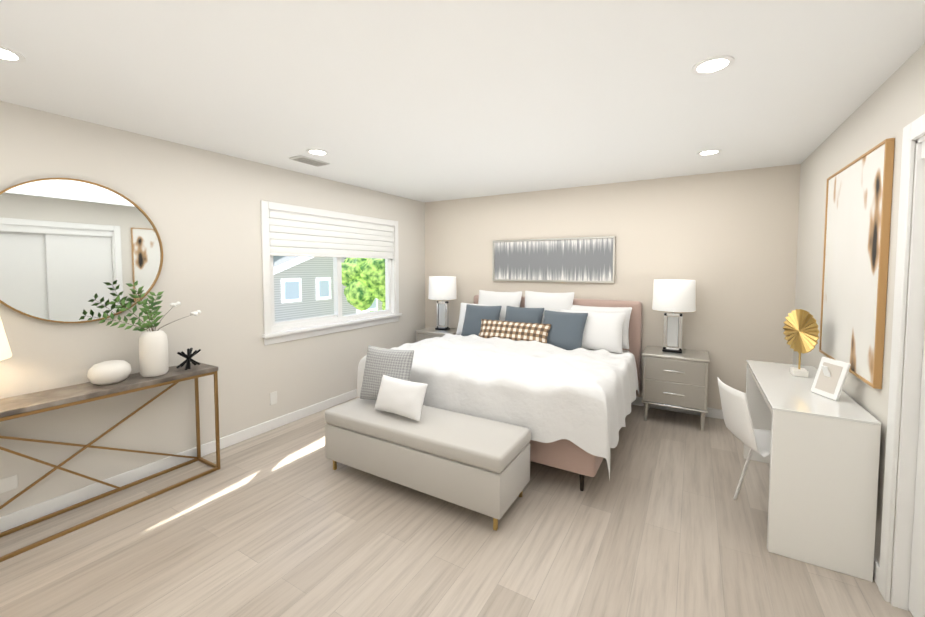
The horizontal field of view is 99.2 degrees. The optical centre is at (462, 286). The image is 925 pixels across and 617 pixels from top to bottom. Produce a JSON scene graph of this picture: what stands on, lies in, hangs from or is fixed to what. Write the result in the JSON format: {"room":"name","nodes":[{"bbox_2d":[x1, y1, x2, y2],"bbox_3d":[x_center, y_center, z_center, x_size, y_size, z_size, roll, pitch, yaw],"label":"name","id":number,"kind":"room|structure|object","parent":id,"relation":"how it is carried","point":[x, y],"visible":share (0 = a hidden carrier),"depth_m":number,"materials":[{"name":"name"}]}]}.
{"room":"bedroom","nodes":[
{"label":"bedroom","id":0,"kind":"room"},
{"bbox_2d":[0,101,424,516],"bbox_3d":[-2.137,0.138,3.147,0.140,2.440,6.326,2,3,30],"label":"wall","id":1,"kind":"structure","parent":0,"point":[200,208],"depth_m":2.99,"materials":[{"name":"white paint"}]},
{"bbox_2d":[0,475,17,493],"bbox_3d":[-2.606,1.133,2.254,0.006,0.080,0.080,2,3,30],"label":"electrical outlet plate","id":2,"kind":"object","parent":1,"relation":"attached to","point":[8,483],"visible":1,"depth_m":2.26,"materials":[{"name":"white plastic"}]},
{"bbox_2d":[0,178,162,322],"bbox_3d":[-2.417,-0.220,2.483,0.027,0.902,0.902,2,3,30],"label":"round mirror","id":3,"kind":"object","parent":1,"relation":"attached to","point":[76,251],"visible":0.92,"depth_m":2.45,"materials":[{"name":"mirror"}]},
{"bbox_2d":[0,389,356,532],"bbox_3d":[-2.071,1.311,3.165,0.014,0.095,6.046,2,3,30],"label":"baseboard","id":4,"kind":"structure","parent":1,"relation":"attached to","point":[29,514],"depth_m":2.84,"materials":[{"name":"white wood"}]},
{"bbox_2d":[270,391,276,404],"bbox_3d":[-1.765,1.043,3.677,0.006,0.115,0.070,2,3,30],"label":"electrical outlet plate","id":5,"kind":"object","parent":1,"relation":"attached to","point":[273,397],"visible":1,"depth_m":3.67,"materials":[{"name":"white plastic"}]},
{"bbox_2d":[260,200,401,344],"bbox_3d":[-1.368,-0.158,4.389,0.190,1.310,1.930,2,3,30],"label":"window","id":6,"kind":"structure","parent":1,"relation":"in","point":[335,235],"depth_m":4.17,"materials":[{"name":"white plastic"}]},
{"bbox_2d":[0,397,912,616],"bbox_3d":[0.017,1.468,1.941,5.460,0.100,6.646,2,3,30],"label":"floor","id":7,"kind":"structure","parent":0,"point":[286,520],"depth_m":2.13,"materials":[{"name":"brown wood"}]},
{"bbox_2d":[0,362,219,561],"bbox_3d":[-2.282,1.006,2.440,0.310,0.775,1.340,2,3,30],"label":"console table","id":8,"kind":"object","parent":7,"relation":"on","point":[13,407],"visible":0.96,"depth_m":2.44,"materials":[{"name":"wood"},{"name":"brass"}]},
{"bbox_2d":[0,318,11,360],"bbox_3d":[-2.520,0.356,1.945,0.390,0.569,0.390,2,3,30],"label":"light","id":9,"kind":"object","parent":8,"relation":"on","point":[5,351],"visible":1,"depth_m":2.03,"materials":[{"name":"white fabric"}]},
{"bbox_2d":[87,360,130,384],"bbox_3d":[-2.242,0.545,2.505,0.167,0.138,0.216,2,3,30],"label":"round vase","id":10,"kind":"object","parent":8,"relation":"on","point":[109,372],"visible":1,"depth_m":2.45,"materials":[{"name":"white ceramic"}]},
{"bbox_2d":[98,281,200,376],"bbox_3d":[-2.113,0.280,2.692,0.160,0.648,0.576,2,3,30],"label":"vase","id":11,"kind":"object","parent":8,"relation":"on","point":[153,354],"visible":1,"depth_m":2.64,"materials":[{"name":"white ceramic"}]},
{"bbox_2d":[176,348,200,369],"bbox_3d":[-1.993,0.525,2.868,0.146,0.142,0.156,2,3,30],"label":"ornament","id":12,"kind":"object","parent":8,"relation":"on","point":[188,357],"visible":0.94,"depth_m":2.85,"materials":[{"name":"black metal"}]},
{"bbox_2d":[324,346,530,530],"bbox_3d":[-0.285,0.938,2.752,1.438,0.881,0.488,2,3,30],"label":"bench","id":13,"kind":"object","parent":7,"relation":"on","point":[387,424],"visible":1,"depth_m":2.57,"materials":[{"name":"grey fabric"}]},
{"bbox_2d":[415,326,456,341],"bbox_3d":[-0.282,0.918,5.310,0.560,0.670,0.452,2,3,30],"label":"nightstand","id":14,"kind":"object","parent":7,"relation":"on","point":[426,333],"visible":0.02,"depth_m":5.18,"materials":[{"name":"grey wood"}]},
{"bbox_2d":[428,276,456,330],"bbox_3d":[-0.269,0.223,5.299,0.380,0.717,0.380,2,3,30],"label":"bedside lamp","id":15,"kind":"object","parent":14,"relation":"on","point":[442,288],"visible":1,"depth_m":5.17,"materials":[{"name":"white fabric"}]},
{"bbox_2d":[357,290,641,490],"bbox_3d":[0.509,0.709,3.851,2.174,1.229,2.172,2,3,30],"label":"bed","id":16,"kind":"object","parent":7,"relation":"on","point":[558,375],"visible":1,"depth_m":3.12,"materials":[{"name":"beige fabric"}]},
{"bbox_2d":[461,304,501,335],"bbox_3d":[0.219,0.431,4.718,0.512,0.438,0.256,2,3,30],"label":"pillow","id":17,"kind":"object","parent":16,"relation":"on","point":[474,315],"depth_m":4.68,"materials":[{"name":"blue fabric"}]},
{"bbox_2d":[505,306,543,323],"bbox_3d":[0.679,0.442,4.494,0.500,0.438,0.247,2,3,30],"label":"pillow","id":18,"kind":"object","parent":16,"relation":"on","point":[513,314],"depth_m":4.46,"materials":[{"name":"blue fabric"}]},
{"bbox_2d":[543,310,587,349],"bbox_3d":[1.050,0.469,4.159,0.538,0.424,0.281,2,3,30],"label":"pillow","id":19,"kind":"object","parent":16,"relation":"on","point":[564,330],"depth_m":4.08,"materials":[{"name":"blue fabric"}]},
{"bbox_2d":[642,346,709,430],"bbox_3d":[2.104,0.987,3.905,0.560,0.670,0.452,2,3,30],"label":"nightstand","id":20,"kind":"object","parent":7,"relation":"on","point":[676,380],"visible":1,"depth_m":3.72,"materials":[{"name":"grey wood"}]},
{"bbox_2d":[652,279,695,353],"bbox_3d":[2.092,0.291,3.909,0.380,0.717,0.380,2,3,30],"label":"bedside lamp","id":21,"kind":"object","parent":20,"relation":"on","point":[674,295],"visible":0.98,"depth_m":3.80,"materials":[{"name":"white fabric"}]},
{"bbox_2d":[717,377,770,499],"bbox_3d":[1.846,0.995,2.336,0.554,0.811,0.416,1,3,11],"label":"desk chair","id":22,"kind":"object","parent":7,"relation":"on","point":[737,415],"visible":0.5,"depth_m":2.32,"materials":[{"name":"white plastic"}]},
{"bbox_2d":[743,360,881,581],"bbox_3d":[2.107,1.000,2.502,0.407,0.780,1.233,2,3,30],"label":"desk","id":23,"kind":"object","parent":7,"relation":"on","point":[822,459],"visible":0.98,"depth_m":1.99,"materials":[{"name":"white wood"}]},
{"bbox_2d":[783,309,818,376],"bbox_3d":[2.278,0.376,2.660,0.147,0.450,0.273,2,3,30],"label":"sculpture","id":24,"kind":"object","parent":23,"relation":"on","point":[801,331],"visible":1,"depth_m":2.64,"materials":[{"name":"gold metal"}]},
{"bbox_2d":[811,357,850,400],"bbox_3d":[2.076,0.518,2.225,0.071,0.209,0.170,0,3,3],"label":"photo frame","id":25,"kind":"object","parent":23,"relation":"on","point":[830,378],"visible":1,"depth_m":2.21,"materials":[{"name":"white wood"}]},
{"bbox_2d":[0,0,924,201],"bbox_3d":[0.017,-1.069,1.817,5.460,0.100,6.646,2,3,30],"label":"ceiling","id":26,"kind":"structure","parent":0,"point":[429,100],"depth_m":1.95,"materials":[{"name":"white paint"}]},
{"bbox_2d":[0,45,25,62],"bbox_3d":[-2.006,-1.009,1.696,0.170,0.006,0.170,2,3,30],"label":"recessed light","id":27,"kind":"object","parent":26,"relation":"in","point":[11,55],"visible":1,"depth_m":1.73,"materials":[{"name":"white"}]},
{"bbox_2d":[289,155,329,166],"bbox_3d":[-1.330,-1.089,3.432,0.160,0.016,0.300,2,3,30],"label":"ceiling vent","id":28,"kind":"object","parent":26,"relation":"in","point":[308,160],"visible":0.98,"depth_m":3.40,"materials":[{"name":"silver metal"}]},
{"bbox_2d":[306,149,328,155],"bbox_3d":[-1.169,-1.082,3.174,0.170,0.006,0.170,2,3,30],"label":"recessed light","id":29,"kind":"object","parent":26,"relation":"in","point":[319,152],"visible":0.98,"depth_m":3.17,"materials":[{"name":"white"}]},
{"bbox_2d":[697,149,721,155],"bbox_3d":[1.992,-1.082,3.180,0.170,0.006,0.170,2,3,30],"label":"recessed light","id":30,"kind":"object","parent":26,"relation":"in","point":[707,152],"visible":0.9,"depth_m":3.18,"materials":[{"name":"white plastic"}]},
{"bbox_2d":[691,55,734,74],"bbox_3d":[1.149,-1.015,1.810,0.170,0.006,0.170,2,3,30],"label":"recessed light","id":31,"kind":"object","parent":26,"relation":"in","point":[711,64],"visible":1,"depth_m":1.80,"materials":[{"name":"white"}]},
{"bbox_2d":[425,164,800,409],"bbox_3d":[1.613,0.070,4.525,5.200,2.440,0.140,2,3,30],"label":"wall","id":32,"kind":"structure","parent":0,"point":[727,241],"depth_m":4.05,"materials":[{"name":"beige paint"}]},
{"bbox_2d":[492,236,615,282],"bbox_3d":[1.043,-0.316,4.740,1.500,0.520,0.034,2,3,30],"label":"framed picture","id":33,"kind":"object","parent":32,"relation":"attached to","point":[584,259],"visible":0.96,"depth_m":4.69,"materials":[{"name":"grey paper"}]},
{"bbox_2d":[631,397,723,418],"bbox_3d":[1.260,1.236,4.701,4.130,0.095,0.014,2,3,30],"label":"baseboard","id":34,"kind":"structure","parent":32,"relation":"attached to","point":[712,412],"depth_m":4.07,"materials":[{"name":"white wood"}]},
{"bbox_2d":[792,43,924,602],"bbox_3d":[1.567,0.245,0.966,0.140,2.440,6.326,2,3,30],"label":"wall","id":35,"kind":"structure","parent":0,"point":[892,105],"depth_m":2.13,"materials":[{"name":"white paint"}]},
{"bbox_2d":[819,138,894,388],"bbox_3d":[2.269,-0.121,2.308,0.030,1.200,0.980,2,3,30],"label":"picture","id":36,"kind":"object","parent":35,"relation":"attached to","point":[856,251],"visible":0.96,"depth_m":2.15,"materials":[{"name":"white paper"}]},
{"bbox_2d":[873,556,879,585],"bbox_3d":[2.495,1.331,2.747,0.014,0.095,2.099,2,3,30],"label":"baseboard","id":37,"kind":"structure","parent":35,"relation":"attached to","point":[876,565],"depth_m":1.88,"materials":[{"name":"white wood"}]},
{"bbox_2d":[878,114,924,610],"bbox_3d":[1.639,0.393,1.113,0.158,2.130,1.500,2,3,30],"label":"trim","id":38,"kind":"structure","parent":35,"relation":"attached to","point":[908,394],"depth_m":1.72,"materials":[{"name":"white painted wood"}]},
{"bbox_2d":[908,326,924,616],"bbox_3d":[1.658,0.455,1.105,0.074,1.983,1.306,2,3,30],"label":"closet doors","id":39,"kind":"structure","parent":35,"relation":"in","point":[916,605],"depth_m":1.67,"materials":[{"name":"white wood"}]},
{"label":"outside","id":40,"kind":"structure","parent":0,"visible":0},
{"bbox_2d":[273,244,385,321],"bbox_3d":[-15.368,-1.096,20.400,39.500,11.617,60.000,2,3,30],"label":"outdoor view","id":41,"kind":"object","parent":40,"point":[303,287],"visible":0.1,"depth_m":13.38,"materials":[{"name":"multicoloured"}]}
]}

